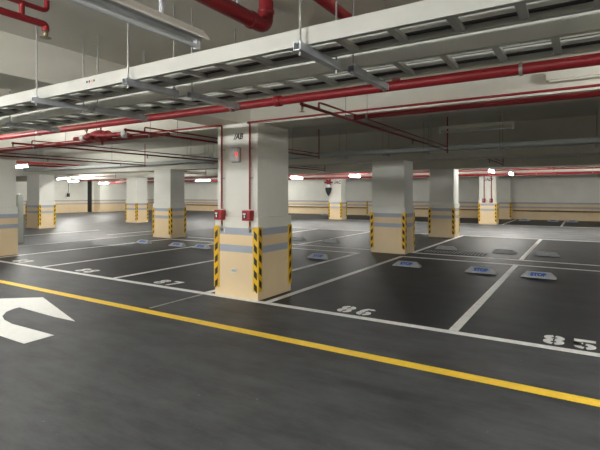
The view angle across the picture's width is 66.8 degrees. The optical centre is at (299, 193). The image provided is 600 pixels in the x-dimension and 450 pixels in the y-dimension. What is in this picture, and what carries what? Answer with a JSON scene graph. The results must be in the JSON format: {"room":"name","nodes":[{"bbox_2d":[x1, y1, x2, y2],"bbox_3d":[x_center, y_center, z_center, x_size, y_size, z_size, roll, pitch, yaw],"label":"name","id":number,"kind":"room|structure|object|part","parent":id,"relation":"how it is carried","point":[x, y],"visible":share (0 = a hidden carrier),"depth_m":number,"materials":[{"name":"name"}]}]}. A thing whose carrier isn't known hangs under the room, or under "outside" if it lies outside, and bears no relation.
{"room":"parking garage","nodes":[
{"label":"parking garage","id":0,"kind":"room"},
{"bbox_2d":[16,180,93,213],"bbox_3d":[-23.768,-0.200,28.294,0.300,3.400,36.800,0,0,32],"label":"wall","id":1,"kind":"structure","parent":0,"point":[77,201],"depth_m":36.48,"materials":[{"name":"white paint"}]},
{"bbox_2d":[88,181,91,211],"bbox_3d":[-17.674,-0.200,38.047,0.260,3.400,0.400,0,0,32],"label":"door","id":2,"kind":"structure","parent":1,"relation":"in","point":[89,182],"depth_m":38.01,"materials":[{"name":"black metal"}]},
{"bbox_2d":[94,181,153,211],"bbox_3d":[-15.273,-0.050,40.851,0.800,3.100,6.500,0,0,32],"label":"wall","id":3,"kind":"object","parent":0,"point":[108,197],"visible":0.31,"depth_m":38.89,"materials":[{"name":"white paint"}]},
{"bbox_2d":[0,210,599,449],"bbox_3d":[-4.984,1.598,16.557,44.600,0.204,37.400,0,0,32],"label":"floor","id":4,"kind":"structure","parent":0,"point":[109,340],"depth_m":4.60,"materials":[{"name":"grey concrete"}]},
{"bbox_2d":[0,152,17,255],"bbox_3d":[-7.585,0.235,11.205,0.868,2.530,0.794,0,0,32],"label":"concrete column","id":5,"kind":"structure","parent":4,"relation":"on","point":[8,209],"depth_m":11.14,"materials":[{"name":"white paint"}]},
{"bbox_2d":[16,194,22,242],"bbox_3d":[-8.618,0.750,13.967,0.180,1.500,0.165,0,0,32],"label":"cabinet","id":6,"kind":"object","parent":4,"relation":"on","point":[19,197],"visible":0.63,"depth_m":13.91,"materials":[{"name":"grey metal"}]},
{"bbox_3d":[-8.652,0.750,13.913,0.160,1.380,0.013,0,0,32],"label":"door","id":7,"kind":"part","parent":6,"relation":"part of","materials":[{"name":"grey metal"}]},
{"bbox_2d":[25,174,55,228],"bbox_3d":[-11.541,0.325,20.253,1.108,2.350,0.748,0,0,32],"label":"concrete column","id":8,"kind":"structure","parent":4,"relation":"on","point":[40,207],"depth_m":19.97,"materials":[{"name":"white paint"}]},
{"bbox_2d":[125,177,147,222],"bbox_3d":[-8.702,0.315,24.269,0.908,2.370,0.768,0,0,32],"label":"concrete column","id":9,"kind":"structure","parent":4,"relation":"on","point":[136,205],"depth_m":23.99,"materials":[{"name":"white paint"}]},
{"bbox_2d":[135,240,150,243],"bbox_3d":[-4.783,1.452,13.896,0.570,0.095,0.160,0,0,32],"label":"wheel stop","id":10,"kind":"object","parent":4,"relation":"on","point":[138,241],"visible":1,"depth_m":13.82,"materials":[{"name":"plastic"}]},
{"bbox_2d":[152,169,185,237],"bbox_3d":[-4.592,0.325,15.994,0.908,2.350,0.728,0,0,32],"label":"concrete column","id":11,"kind":"structure","parent":4,"relation":"on","point":[169,205],"depth_m":15.73,"materials":[{"name":"white paint"}]},
{"bbox_2d":[168,242,185,246],"bbox_3d":[-3.536,1.452,13.117,0.570,0.095,0.160,0,0,32],"label":"wheel stop","id":12,"kind":"object","parent":4,"relation":"on","point":[177,244],"visible":1,"depth_m":13.05,"materials":[{"name":"concrete"}]},
{"bbox_2d":[192,244,210,248],"bbox_3d":[-2.731,1.452,12.614,0.570,0.095,0.160,0,0,32],"label":"wheel stop","id":13,"kind":"object","parent":4,"relation":"on","point":[202,246],"visible":1,"depth_m":12.55,"materials":[{"name":"concrete"}]},
{"bbox_2d":[214,122,291,300],"bbox_3d":[-0.707,0.235,6.951,0.833,2.530,0.868,0,0,32],"label":"concrete column","id":14,"kind":"structure","parent":4,"relation":"on","point":[257,266],"depth_m":6.63,"materials":[{"name":"white paint"}]},
{"bbox_2d":[0,125,221,148],"bbox_3d":[-4.753,-1.004,8.936,8.468,0.028,0.086,0,0,32],"label":"pipe","id":15,"kind":"object","parent":14,"relation":"attached to","point":[210,125],"visible":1,"depth_m":7.38,"materials":[{"name":"red metal"}]},
{"bbox_2d":[214,210,225,219],"bbox_3d":[-1.183,0.305,6.702,0.140,0.145,0.110,0,0,32],"label":"box","id":16,"kind":"object","parent":14,"relation":"attached to","point":[218,214],"visible":1,"depth_m":6.66,"materials":[{"name":"red paint"}]},
{"bbox_2d":[220,220,224,232],"bbox_3d":[-1.136,0.480,6.719,0.080,0.180,0.038,0,0,18],"label":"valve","id":17,"kind":"object","parent":14,"relation":"attached to","point":[221,226],"visible":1,"depth_m":6.71,"materials":[{"name":"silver metal"}]},
{"bbox_2d":[221,126,224,208],"bbox_3d":[-1.146,-0.390,6.742,0.060,1.220,0.068,0,0,32],"label":"pipe","id":18,"kind":"object","parent":14,"relation":"attached to","point":[222,149],"visible":1,"depth_m":6.72,"materials":[{"name":"red metal"}]},
{"bbox_2d":[225,145,240,162],"bbox_3d":[-1.003,-0.581,6.611,0.297,0.251,0.101,0,0,32],"label":"emergency light","id":19,"kind":"object","parent":14,"relation":"attached to","point":[235,153],"visible":1,"depth_m":6.55,"materials":[{"name":"white plastic"}]},
{"bbox_3d":[-0.923,-0.565,6.609,0.160,0.220,0.020,0,0,32],"label":"plate","id":20,"kind":"part","parent":19,"relation":"part of","materials":[{"name":"silver metal"}]},
{"bbox_2d":[242,210,253,220],"bbox_3d":[-0.738,0.305,6.424,0.140,0.145,0.110,0,0,32],"label":"box","id":21,"kind":"object","parent":14,"relation":"attached to","point":[247,215],"visible":1,"depth_m":6.38,"materials":[{"name":"red paint"}]},
{"bbox_2d":[249,221,252,233],"bbox_3d":[-0.690,0.480,6.441,0.080,0.180,0.038,0,0,18],"label":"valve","id":22,"kind":"object","parent":14,"relation":"attached to","point":[250,228],"visible":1,"depth_m":6.43,"materials":[{"name":"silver metal"}]},
{"bbox_2d":[249,123,252,209],"bbox_3d":[-0.701,-0.390,6.464,0.060,1.220,0.068,0,0,32],"label":"pipe","id":23,"kind":"object","parent":14,"relation":"attached to","point":[250,147],"visible":1,"depth_m":6.44,"materials":[{"name":"red metal"}]},
{"bbox_2d":[247,84,599,123],"bbox_3d":[1.904,-1.004,4.777,6.233,0.028,0.086,0,0,32],"label":"pipe","id":24,"kind":"object","parent":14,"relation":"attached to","point":[593,85],"visible":1,"depth_m":4.93,"materials":[{"name":"red metal"}]},
{"bbox_2d":[292,237,304,240],"bbox_3d":[-0.091,1.452,14.856,0.570,0.095,0.160,0,0,32],"label":"wheel stop","id":25,"kind":"object","parent":4,"relation":"on","point":[293,238],"visible":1,"depth_m":14.74,"materials":[{"name":"concrete"}]},
{"bbox_2d":[307,253,330,259],"bbox_3d":[0.441,1.452,10.632,0.570,0.095,0.160,0,0,32],"label":"wheel stop","id":26,"kind":"object","parent":4,"relation":"on","point":[313,255],"visible":1,"depth_m":10.58,"materials":[{"name":"plastic"}]},
{"bbox_2d":[321,239,338,242],"bbox_3d":[0.952,1.452,14.204,0.570,0.095,0.160,0,0,32],"label":"wheel stop","id":27,"kind":"object","parent":4,"relation":"on","point":[323,240],"visible":1,"depth_m":14.11,"materials":[{"name":"concrete"}]},
{"bbox_2d":[328,179,346,219],"bbox_3d":[2.250,0.295,27.189,0.868,2.410,0.728,0,0,32],"label":"concrete column","id":28,"kind":"structure","parent":4,"relation":"on","point":[337,204],"depth_m":26.91,"materials":[{"name":"white paint"}]},
{"bbox_2d":[324,179,332,195],"bbox_3d":[1.683,-0.382,26.848,0.435,1.003,0.442,0,0,-14],"label":"fitting","id":29,"kind":"object","parent":28,"relation":"attached to","point":[328,189],"visible":1,"depth_m":26.75,"materials":[{"name":"red paint"}]},
{"bbox_2d":[367,179,371,215],"bbox_3d":[5.134,-0.050,31.711,0.928,3.100,0.354,0,0,32],"label":"concrete column","id":30,"kind":"structure","parent":4,"relation":"on","point":[369,181],"depth_m":31.73,"materials":[{"name":"white paint"}]},
{"bbox_2d":[370,160,414,253],"bbox_3d":[2.414,0.325,11.864,0.948,2.350,0.748,0,0,32],"label":"concrete column","id":31,"kind":"structure","parent":4,"relation":"on","point":[392,214],"depth_m":11.57,"materials":[{"name":"white paint"}]},
{"bbox_2d":[392,260,421,267],"bbox_3d":[2.221,1.452,9.461,0.570,0.095,0.160,0,0,32],"label":"wheel stop","id":32,"kind":"object","parent":4,"relation":"on","point":[398,263],"visible":1,"depth_m":9.41,"materials":[{"name":"concrete"}]},
{"bbox_2d":[428,169,459,237],"bbox_3d":[5.087,0.315,16.066,0.908,2.370,0.768,0,0,32],"label":"concrete column","id":33,"kind":"structure","parent":4,"relation":"on","point":[443,209],"depth_m":15.77,"materials":[{"name":"white paint"}]},
{"bbox_2d":[435,246,457,249],"bbox_3d":[3.962,1.452,12.323,0.570,0.095,0.160,0,0,32],"label":"wheel stop","id":34,"kind":"object","parent":4,"relation":"on","point":[437,247],"visible":1,"depth_m":12.24,"materials":[{"name":"concrete"}]},
{"bbox_2d":[423,250,486,255],"bbox_3d":[3.932,1.495,11.575,1.500,0.010,0.500,0,0,32],"label":"drain grate","id":35,"kind":"object","parent":4,"relation":"on","point":[429,251],"visible":1,"depth_m":11.59,"materials":[{"name":"black metal"}]},
{"bbox_2d":[465,266,497,274],"bbox_3d":[3.459,1.452,8.687,0.570,0.095,0.160,0,0,32],"label":"wheel stop","id":36,"kind":"object","parent":4,"relation":"on","point":[485,270],"visible":1,"depth_m":8.64,"materials":[{"name":"concrete"}]},
{"bbox_3d":[3.440,1.446,8.657,0.340,0.057,0.061,0,0,32],"label":"plate","id":37,"kind":"part","parent":36,"relation":"part of","materials":[{"name":"blue"}]},
{"bbox_2d":[478,176,498,223],"bbox_3d":[9.562,0.295,23.068,0.878,2.410,0.688,0,0,32],"label":"concrete column","id":38,"kind":"structure","parent":4,"relation":"on","point":[488,213],"depth_m":22.80,"materials":[{"name":"white paint"}]},
{"bbox_2d":[492,249,516,253],"bbox_3d":[5.192,1.452,11.555,0.570,0.095,0.160,0,0,32],"label":"wheel stop","id":39,"kind":"object","parent":4,"relation":"on","point":[505,251],"visible":1,"depth_m":11.49,"materials":[{"name":"concrete"}]},
{"bbox_2d":[498,176,511,218],"bbox_3d":[12.190,-0.050,27.302,0.928,3.100,0.354,0,0,32],"label":"concrete column","id":40,"kind":"structure","parent":4,"relation":"on","point":[504,182],"depth_m":27.11,"materials":[{"name":"white paint"}]},
{"bbox_2d":[520,271,556,279],"bbox_3d":[4.282,1.452,8.173,0.570,0.095,0.160,0,0,32],"label":"wheel stop","id":41,"kind":"object","parent":4,"relation":"on","point":[532,274],"visible":1,"depth_m":8.14,"materials":[{"name":"concrete"}]},
{"bbox_3d":[4.263,1.446,8.143,0.340,0.057,0.061,0,0,32],"label":"plate","id":42,"kind":"part","parent":41,"relation":"part of","materials":[{"name":"blue"}]},
{"bbox_2d":[534,251,559,256],"bbox_3d":[5.997,1.452,11.051,0.570,0.095,0.160,0,0,32],"label":"wheel stop","id":43,"kind":"object","parent":4,"relation":"on","point":[553,254],"visible":1,"depth_m":10.98,"materials":[{"name":"concrete"}]},
{"bbox_2d":[0,0,599,134],"bbox_3d":[-11.528,-1.637,6.083,44.600,0.525,12.700,0,0,32],"label":"ceiling","id":44,"kind":"structure","parent":0,"point":[67,21],"depth_m":3.78,"materials":[{"name":"paint"}]},
{"bbox_2d":[0,0,51,39],"bbox_3d":[-2.160,-1.240,2.658,0.080,0.270,1.419,0,0,32],"label":"pipe","id":45,"kind":"object","parent":44,"relation":"hanging from","point":[20,15],"visible":1,"depth_m":3.12,"materials":[{"name":"red metal"}]},
{"bbox_2d":[6,90,59,133],"bbox_3d":[-2.908,-1.032,4.971,0.041,0.686,0.550,0,0,32],"label":"hanger","id":46,"kind":"object","parent":44,"relation":"hanging from","point":[9,123],"visible":0.67,"depth_m":4.93,"materials":[{"name":"metal"}]},
{"bbox_2d":[31,17,87,112],"bbox_3d":[-1.949,-1.032,3.712,0.041,0.686,0.450,0,0,32],"label":"hanger","id":47,"kind":"object","parent":44,"relation":"hanging from","point":[36,99],"visible":1,"depth_m":3.62,"materials":[{"name":"metal"}]},
{"bbox_3d":[-2.053,-1.032,3.547,0.011,0.686,0.011,0,0,10],"label":"threaded rod","id":48,"kind":"part","parent":47,"relation":"part of","materials":[{"name":"silver metal"}]},
{"bbox_3d":[-1.846,-1.032,3.877,0.011,0.686,0.011,0,0,-36],"label":"threaded rod","id":49,"kind":"part","parent":47,"relation":"part of","materials":[{"name":"silver metal"}]},
{"bbox_2d":[0,0,599,116],"bbox_3d":[-2.288,-0.794,3.887,11.000,0.088,0.262,0,0,32],"label":"cable tray","id":50,"kind":"object","parent":47,"relation":"on","point":[397,21],"visible":0.94,"depth_m":2.36,"materials":[{"name":"grey paint"}]},
{"bbox_2d":[0,0,593,112],"bbox_3d":[-2.230,-0.789,3.979,10.800,0.018,0.022,0,0,32],"label":"power cable","id":51,"kind":"object","parent":50,"relation":"in","point":[574,2],"visible":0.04,"depth_m":2.25,"materials":[{"name":"black rubber"}]},
{"bbox_2d":[0,121,169,151],"bbox_3d":[-5.224,-1.145,9.161,7.430,0.461,0.074,0,0,32],"label":"pipe","id":52,"kind":"object","parent":44,"relation":"hanging from","point":[167,133],"visible":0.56,"depth_m":8.40,"materials":[{"name":"red metal"}]},
{"bbox_2d":[73,121,131,144],"bbox_3d":[-3.469,-1.107,7.831,1.517,0.535,0.290,0,0,32],"label":"valve","id":53,"kind":"object","parent":44,"relation":"attached to","point":[97,136],"visible":0.87,"depth_m":7.75,"materials":[{"name":"red paint"}]},
{"bbox_2d":[93,36,147,122],"bbox_3d":[-1.635,-1.032,4.176,0.041,0.686,0.550,0,0,32],"label":"hanger","id":54,"kind":"object","parent":44,"relation":"hanging from","point":[96,109],"visible":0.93,"depth_m":4.11,"materials":[{"name":"metal"}]},
{"bbox_3d":[-1.765,-1.032,3.969,0.011,0.686,0.011,0,0,-36],"label":"threaded rod","id":55,"kind":"part","parent":54,"relation":"part of","materials":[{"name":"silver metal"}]},
{"bbox_2d":[0,10,599,133],"bbox_3d":[-1.975,-0.794,4.371,11.018,0.088,0.370,0,0,32],"label":"cable tray","id":56,"kind":"object","parent":54,"relation":"on","point":[553,29],"visible":0.82,"depth_m":2.82,"materials":[{"name":"grey paint"}]},
{"bbox_2d":[4,40,599,130],"bbox_3d":[-1.896,-0.789,4.514,10.800,0.018,0.022,0,0,32],"label":"power cable","id":57,"kind":"object","parent":56,"relation":"in","point":[596,41],"visible":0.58,"depth_m":2.84,"materials":[{"name":"black rubber"}]},
{"bbox_2d":[0,31,250,125],"bbox_3d":[-4.241,-1.222,1.648,0.600,0.405,12.300,0,0,32],"label":"ceiling beam","id":58,"kind":"structure","parent":44,"relation":"attached to","point":[56,65],"depth_m":4.24,"materials":[{"name":"paint"}]},
{"bbox_2d":[66,0,208,49],"bbox_3d":[-1.257,-1.165,2.083,0.200,0.420,2.200,0,0,32],"label":"light fixture","id":59,"kind":"object","parent":44,"relation":"hanging from","point":[134,13],"visible":1,"depth_m":2.64,"materials":[{"name":"white metal"}]},
{"bbox_3d":[-0.838,-1.222,2.754,0.032,0.305,0.032,0,0,32],"label":"hanger rod","id":60,"kind":"part","parent":59,"relation":"part of","materials":[{"name":"metal"}]},
{"bbox_2d":[122,4,178,98],"bbox_3d":[-1.016,-1.032,3.129,0.041,0.686,0.450,0,0,32],"label":"hanger","id":61,"kind":"object","parent":44,"relation":"hanging from","point":[173,92],"visible":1,"depth_m":3.08,"materials":[{"name":"metal"}]},
{"bbox_3d":[-1.120,-1.032,2.964,0.011,0.686,0.011,0,0,10],"label":"threaded rod","id":62,"kind":"part","parent":61,"relation":"part of","materials":[{"name":"silver metal"}]},
{"bbox_3d":[-0.913,-1.032,3.294,0.011,0.686,0.011,0,0,-36],"label":"threaded rod","id":63,"kind":"part","parent":61,"relation":"part of","materials":[{"name":"silver metal"}]},
{"bbox_2d":[187,8,238,110],"bbox_3d":[-0.669,-1.032,3.572,0.041,0.686,0.550,0,0,32],"label":"hanger","id":64,"kind":"object","parent":44,"relation":"hanging from","point":[192,95],"visible":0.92,"depth_m":3.50,"materials":[{"name":"metal"}]},
{"bbox_3d":[-0.798,-1.032,3.364,0.011,0.686,0.011,0,0,-36],"label":"threaded rod","id":65,"kind":"part","parent":64,"relation":"part of","materials":[{"name":"silver metal"}]},
{"bbox_3d":[-0.539,-1.032,3.780,0.011,0.686,0.011,0,0,10],"label":"threaded rod","id":66,"kind":"part","parent":64,"relation":"part of","materials":[{"name":"silver metal"}]},
{"bbox_2d":[195,0,273,31],"bbox_3d":[-0.819,-1.253,2.332,0.118,0.243,2.288,0,0,32],"label":"pipe","id":67,"kind":"object","parent":44,"relation":"hanging from","point":[262,21],"visible":1,"depth_m":3.02,"materials":[{"name":"red metal"}]},
{"bbox_2d":[0,43,599,139],"bbox_3d":[-2.677,-1.126,6.095,15.000,0.498,0.108,0,0,32],"label":"pipe","id":68,"kind":"object","parent":44,"relation":"hanging from","point":[587,60],"visible":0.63,"depth_m":4.03,"materials":[{"name":"red metal"}]},
{"bbox_2d":[293,0,341,72],"bbox_3d":[0.103,-1.032,2.429,0.041,0.686,0.450,0,0,32],"label":"hanger","id":69,"kind":"object","parent":44,"relation":"hanging from","point":[303,49],"visible":1,"depth_m":2.36,"materials":[{"name":"metal"}]},
{"bbox_3d":[0.000,-1.032,2.264,0.011,0.686,0.011,0,0,10],"label":"threaded rod","id":70,"kind":"part","parent":69,"relation":"part of","materials":[{"name":"silver metal"}]},
{"bbox_3d":[0.206,-1.032,2.595,0.011,0.686,0.011,0,0,10],"label":"threaded rod","id":71,"kind":"part","parent":69,"relation":"part of","materials":[{"name":"silver metal"}]},
{"bbox_2d":[313,0,399,81],"bbox_3d":[-0.026,-1.163,2.543,0.072,0.425,3.286,0,0,32],"label":"pipe","id":72,"kind":"object","parent":44,"relation":"hanging from","point":[329,5],"visible":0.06,"depth_m":2.91,"materials":[{"name":"metal"}]},
{"bbox_2d":[348,0,388,92],"bbox_3d":[0.442,-1.032,2.878,0.041,0.686,0.550,0,0,32],"label":"hanger","id":73,"kind":"object","parent":44,"relation":"hanging from","point":[356,71],"visible":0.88,"depth_m":2.79,"materials":[{"name":"metal"}]},
{"bbox_3d":[0.312,-1.032,2.670,0.011,0.686,0.011,0,0,10],"label":"threaded rod","id":74,"kind":"part","parent":73,"relation":"part of","materials":[{"name":"silver metal"}]},
{"bbox_2d":[354,83,599,119],"bbox_3d":[2.636,-1.145,4.426,4.620,0.461,0.074,0,0,32],"label":"pipe","id":75,"kind":"object","parent":44,"relation":"hanging from","point":[589,94],"visible":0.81,"depth_m":4.83,"materials":[{"name":"red metal"}]},
{"bbox_2d":[16,99,599,159],"bbox_3d":[-1.619,-1.750,21.942,44.600,0.300,24.700,0,0,32],"label":"ceiling","id":76,"kind":"structure","parent":0,"point":[588,107],"depth_m":10.33,"materials":[{"name":"paint"}]},
{"bbox_2d":[16,163,29,167],"bbox_3d":[-8.741,-1.208,14.129,1.200,0.785,0.048,0,0,32],"label":"light fixture","id":77,"kind":"object","parent":76,"relation":"hanging from","point":[28,164],"visible":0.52,"depth_m":13.94,"materials":[{"name":"white plastic"}]},
{"bbox_2d":[17,164,65,166],"bbox_3d":[-7.835,-1.341,21.994,0.076,0.517,23.000,0,0,32],"label":"pipe","id":78,"kind":"object","parent":76,"relation":"hanging from","point":[30,164],"visible":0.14,"depth_m":18.13,"materials":[{"name":"red metal"}]},
{"bbox_2d":[16,161,83,165],"bbox_3d":[-6.309,-1.331,21.040,0.076,0.537,23.000,0,0,32],"label":"pipe","id":79,"kind":"object","parent":76,"relation":"hanging from","point":[16,161],"visible":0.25,"depth_m":16.52,"materials":[{"name":"red metal"}]},
{"bbox_2d":[0,152,144,165],"bbox_3d":[-6.328,-1.221,12.329,0.060,0.758,5.224,0,0,32],"label":"pipe","id":80,"kind":"object","parent":76,"relation":"hanging from","point":[48,159],"visible":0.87,"depth_m":12.31,"materials":[{"name":"red metal"}]},
{"bbox_2d":[65,174,115,176],"bbox_3d":[-10.999,-1.221,22.971,0.060,0.758,3.924,0,0,32],"label":"pipe","id":81,"kind":"object","parent":76,"relation":"hanging from","point":[82,174],"visible":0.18,"depth_m":23.37,"materials":[{"name":"white metal"}]},
{"bbox_2d":[11,125,217,161],"bbox_3d":[-3.710,-1.221,10.575,0.060,0.758,5.624,0,0,32],"label":"pipe","id":82,"kind":"object","parent":76,"relation":"hanging from","point":[12,143],"visible":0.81,"depth_m":9.86,"materials":[{"name":"red metal"}]},
{"bbox_2d":[183,138,212,157],"bbox_3d":[-2.906,-1.308,12.900,1.150,0.585,0.048,0,0,32],"label":"light fixture","id":83,"kind":"object","parent":76,"relation":"hanging from","point":[208,153],"visible":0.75,"depth_m":12.74,"materials":[{"name":"grey metal"}]},
{"bbox_2d":[124,120,319,158],"bbox_3d":[-1.019,-1.221,8.881,0.060,0.758,5.644,0,0,32],"label":"pipe","id":84,"kind":"object","parent":76,"relation":"hanging from","point":[125,129],"visible":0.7,"depth_m":7.59,"materials":[{"name":"red metal"}]},
{"bbox_2d":[0,72,599,152],"bbox_3d":[-8.068,-1.335,11.621,44.000,0.630,0.560,0,0,32],"label":"ceiling beam","id":85,"kind":"structure","parent":76,"relation":"attached to","point":[535,81],"depth_m":5.72,"materials":[{"name":"paint"}]},
{"bbox_2d":[546,65,599,83],"bbox_3d":[3.146,-1.176,4.213,1.530,0.108,0.120,0,0,32],"label":"light fixture","id":86,"kind":"object","parent":85,"relation":"attached to","point":[591,72],"visible":0.83,"depth_m":4.45,"materials":[{"name":"paint"}]},
{"bbox_2d":[549,75,599,83],"bbox_3d":[3.146,-1.131,4.213,1.470,0.019,0.080,0,0,32],"label":"diffuser","id":87,"kind":"object","parent":86,"relation":"attached to","point":[564,78],"depth_m":4.47,"materials":[{"name":"paint"}]},
{"bbox_2d":[288,166,324,170],"bbox_3d":[-0.059,-1.221,16.135,0.060,0.758,3.924,0,0,32],"label":"pipe","id":88,"kind":"object","parent":76,"relation":"hanging from","point":[301,166],"visible":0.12,"depth_m":16.65,"materials":[{"name":"metal"}]},
{"bbox_2d":[16,115,599,176],"bbox_3d":[-5.023,-1.245,16.493,44.000,0.810,0.650,0,0,32],"label":"ceiling beam","id":89,"kind":"structure","parent":76,"relation":"attached to","point":[579,126],"depth_m":11.42,"materials":[{"name":"paint"}]},
{"bbox_2d":[16,155,599,181],"bbox_3d":[-2.400,-1.255,20.691,44.000,0.790,0.650,0,0,32],"label":"ceiling beam","id":90,"kind":"structure","parent":76,"relation":"attached to","point":[582,160],"depth_m":15.89,"materials":[{"name":"paint"}]},
{"bbox_2d":[64,166,597,180],"bbox_3d":[-3.129,-1.232,22.355,37.000,0.736,0.114,0,0,32],"label":"pipe","id":91,"kind":"object","parent":76,"relation":"hanging from","point":[574,166],"visible":0.11,"depth_m":16.57,"materials":[{"name":"red metal"}]},
{"bbox_2d":[81,167,599,180],"bbox_3d":[-1.698,-1.264,24.645,37.000,0.671,0.084,0,0,32],"label":"pipe","id":92,"kind":"object","parent":76,"relation":"hanging from","point":[572,167],"visible":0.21,"depth_m":19.24,"materials":[{"name":"red metal"}]},
{"bbox_2d":[339,131,347,158],"bbox_3d":[1.080,-1.244,11.353,0.041,0.711,0.440,0,0,32],"label":"hanger","id":93,"kind":"object","parent":76,"relation":"hanging from","point":[346,157],"visible":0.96,"depth_m":11.51,"materials":[{"name":"metal"}]},
{"bbox_2d":[104,171,599,182],"bbox_3d":[-0.321,-1.220,26.850,37.000,0.760,0.124,0,0,32],"label":"pipe","id":94,"kind":"object","parent":76,"relation":"hanging from","point":[582,172],"visible":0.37,"depth_m":21.33,"materials":[{"name":"red metal"}]},
{"bbox_2d":[111,166,599,183],"bbox_3d":[2.011,-1.275,27.751,44.000,0.750,0.600,0,0,32],"label":"ceiling beam","id":95,"kind":"structure","parent":76,"relation":"attached to","point":[596,169],"depth_m":23.37,"materials":[{"name":"paint"}]},
{"bbox_2d":[299,86,447,152],"bbox_3d":[1.532,-1.211,6.981,0.060,0.778,5.764,0,0,32],"label":"pipe","id":96,"kind":"object","parent":76,"relation":"hanging from","point":[302,104],"visible":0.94,"depth_m":5.88,"materials":[{"name":"red metal"}]},
{"bbox_2d":[422,122,429,154],"bbox_3d":[2.844,-1.244,10.250,0.041,0.711,0.440,0,0,32],"label":"hanger","id":97,"kind":"object","parent":76,"relation":"hanging from","point":[423,151],"visible":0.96,"depth_m":10.09,"materials":[{"name":"metal"}]},
{"bbox_2d":[23,137,599,171],"bbox_3d":[-1.379,-1.003,12.889,24.000,0.106,0.300,0,0,32],"label":"cable tray","id":98,"kind":"object","parent":97,"relation":"on","point":[590,140],"visible":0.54,"depth_m":10.43,"materials":[{"name":"grey metal"}]},
{"bbox_2d":[439,108,513,133],"bbox_3d":[2.835,-1.308,7.367,1.150,0.585,0.048,0,0,32],"label":"light fixture","id":99,"kind":"object","parent":76,"relation":"hanging from","point":[502,122],"visible":0.8,"depth_m":7.32,"materials":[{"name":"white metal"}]},
{"bbox_2d":[487,158,503,165],"bbox_3d":[5.358,-1.221,12.632,0.060,0.758,3.724,0,0,32],"label":"pipe","id":100,"kind":"object","parent":76,"relation":"hanging from","point":[503,158],"visible":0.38,"depth_m":13.20,"materials":[{"name":"metal"}]},
{"bbox_2d":[498,115,503,151],"bbox_3d":[4.167,-1.244,9.424,0.041,0.711,0.440,0,0,32],"label":"hanger","id":101,"kind":"object","parent":76,"relation":"hanging from","point":[499,147],"visible":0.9,"depth_m":9.26,"materials":[{"name":"metal"}]},
{"bbox_3d":[4.066,-1.244,9.263,0.011,0.711,0.011,0,0,10],"label":"threaded rod","id":102,"kind":"part","parent":101,"relation":"part of","materials":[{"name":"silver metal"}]},
{"bbox_2d":[595,107,597,147],"bbox_3d":[5.575,-1.244,8.544,0.041,0.711,0.440,0,0,32],"label":"hanger","id":103,"kind":"object","parent":76,"relation":"hanging from","point":[596,145],"visible":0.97,"depth_m":8.38,"materials":[{"name":"metal"}]},
{"bbox_3d":[5.474,-1.244,8.383,0.011,0.711,0.011,0,0,10],"label":"threaded rod","id":104,"kind":"part","parent":103,"relation":"part of","materials":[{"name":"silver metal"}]},
{"bbox_2d":[185,174,599,220],"bbox_3d":[4.846,-0.200,32.288,44.000,3.400,0.300,0,0,32],"label":"wall","id":105,"kind":"structure","parent":0,"point":[540,192],"depth_m":28.41,"materials":[{"name":"white paint"},{"name":"cream paint"},{"name":"orange-tan stripe paint"}]},
{"bbox_2d":[186,204,599,212],"bbox_3d":[3.115,0.980,33.102,37.800,0.080,0.155,0,0,32],"label":"rail","id":106,"kind":"object","parent":105,"relation":"attached to","point":[186,204],"visible":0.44,"depth_m":28.13,"materials":[{"name":"brown"}]}
]}

